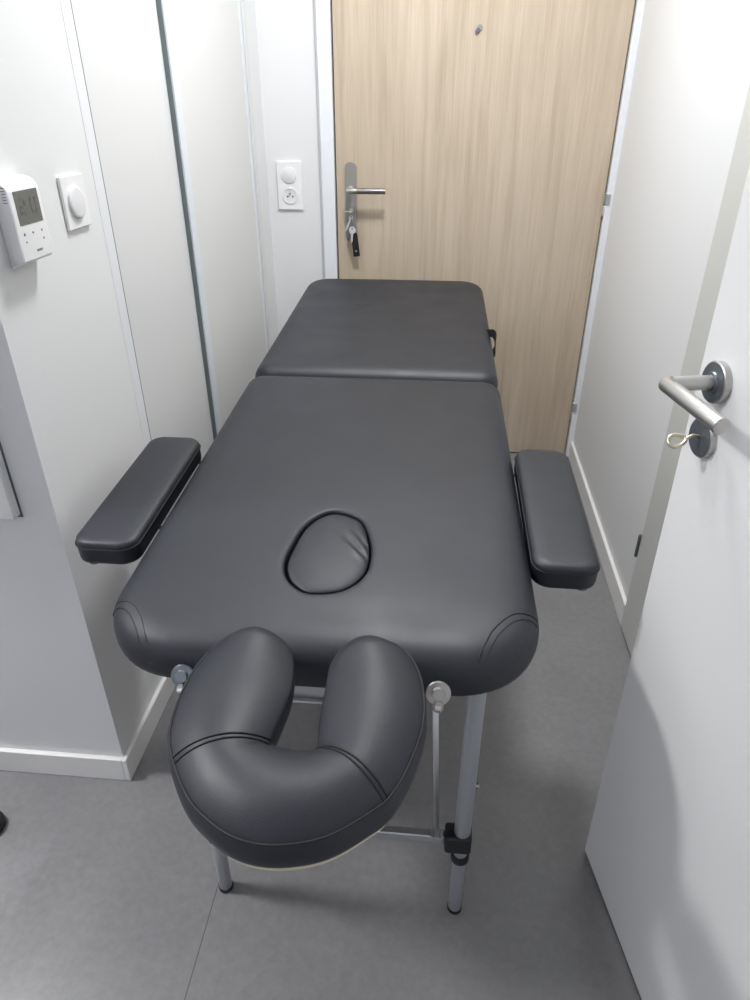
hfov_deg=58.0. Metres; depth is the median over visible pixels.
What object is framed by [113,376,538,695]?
cushion
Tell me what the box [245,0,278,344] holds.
wall
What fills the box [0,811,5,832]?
shoe
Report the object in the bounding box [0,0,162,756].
wall
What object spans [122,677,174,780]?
baseboard
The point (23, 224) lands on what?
thermostat
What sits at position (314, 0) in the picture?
trim
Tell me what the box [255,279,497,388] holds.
cushion
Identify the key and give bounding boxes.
[666,433,699,448]
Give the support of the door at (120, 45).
in the wall at (70, 427)
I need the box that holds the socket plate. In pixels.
[276,161,303,209]
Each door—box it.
[71,0,213,517]
[156,0,267,439]
[332,0,634,452]
[585,165,749,999]
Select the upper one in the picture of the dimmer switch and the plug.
the dimmer switch
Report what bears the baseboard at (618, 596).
attached to the wall at (691, 79)
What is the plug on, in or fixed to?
on the massage table
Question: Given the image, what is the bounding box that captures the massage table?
[75,279,599,914]
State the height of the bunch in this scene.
0.164 m
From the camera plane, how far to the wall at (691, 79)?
1.90 m
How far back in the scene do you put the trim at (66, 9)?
1.31 m
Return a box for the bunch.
[345,210,359,256]
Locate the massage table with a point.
(376, 403)
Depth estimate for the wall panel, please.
1.17 m
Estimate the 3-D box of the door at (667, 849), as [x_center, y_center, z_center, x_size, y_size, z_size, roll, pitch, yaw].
[0.446,0.046,0.528,0.126,2.032,0.810,-3,30,-5]
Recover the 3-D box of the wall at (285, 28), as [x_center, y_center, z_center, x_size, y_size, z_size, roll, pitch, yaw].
[-0.372,-1.377,2.514,0.369,2.500,0.140,3,30,4]
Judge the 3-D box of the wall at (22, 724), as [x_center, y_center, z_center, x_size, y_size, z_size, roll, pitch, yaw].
[-1.557,-0.525,1.058,1.685,2.500,0.135,3,30,4]
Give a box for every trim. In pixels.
[60,0,164,525]
[240,0,271,350]
[314,0,324,278]
[315,0,644,456]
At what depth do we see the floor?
1.34 m
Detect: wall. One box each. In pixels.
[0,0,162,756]
[0,598,54,751]
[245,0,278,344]
[254,0,323,332]
[573,0,749,598]
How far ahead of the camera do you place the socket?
2.55 m
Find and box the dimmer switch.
[56,173,91,230]
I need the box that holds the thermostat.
[0,174,52,268]
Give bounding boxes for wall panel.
[0,442,22,519]
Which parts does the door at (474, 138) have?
plate, handle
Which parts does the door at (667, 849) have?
handle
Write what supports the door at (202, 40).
in the wall at (249, 4)
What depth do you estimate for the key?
0.86 m
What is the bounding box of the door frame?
[621,84,749,655]
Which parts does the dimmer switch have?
knob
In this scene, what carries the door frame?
in the wall at (691, 79)
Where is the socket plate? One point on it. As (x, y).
(289, 173)
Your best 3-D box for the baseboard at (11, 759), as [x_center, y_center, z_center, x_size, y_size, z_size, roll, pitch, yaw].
[-1.484,0.565,1.602,1.845,0.068,0.012,3,30,4]
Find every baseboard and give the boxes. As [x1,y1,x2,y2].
[0,747,126,779]
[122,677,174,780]
[568,442,626,624]
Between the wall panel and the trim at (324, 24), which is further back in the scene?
the trim at (324, 24)
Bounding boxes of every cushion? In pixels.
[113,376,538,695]
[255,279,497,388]
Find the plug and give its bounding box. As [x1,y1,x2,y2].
[287,514,368,594]
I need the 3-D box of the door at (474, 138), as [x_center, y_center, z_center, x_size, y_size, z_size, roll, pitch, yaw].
[0.352,-1.104,2.482,0.993,2.049,0.122,3,30,4]
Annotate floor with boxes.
[0,452,641,999]
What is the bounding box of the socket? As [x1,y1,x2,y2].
[283,188,297,203]
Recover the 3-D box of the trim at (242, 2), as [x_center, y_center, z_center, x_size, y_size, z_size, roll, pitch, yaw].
[-0.456,-1.262,2.317,0.084,2.500,0.034,3,30,4]

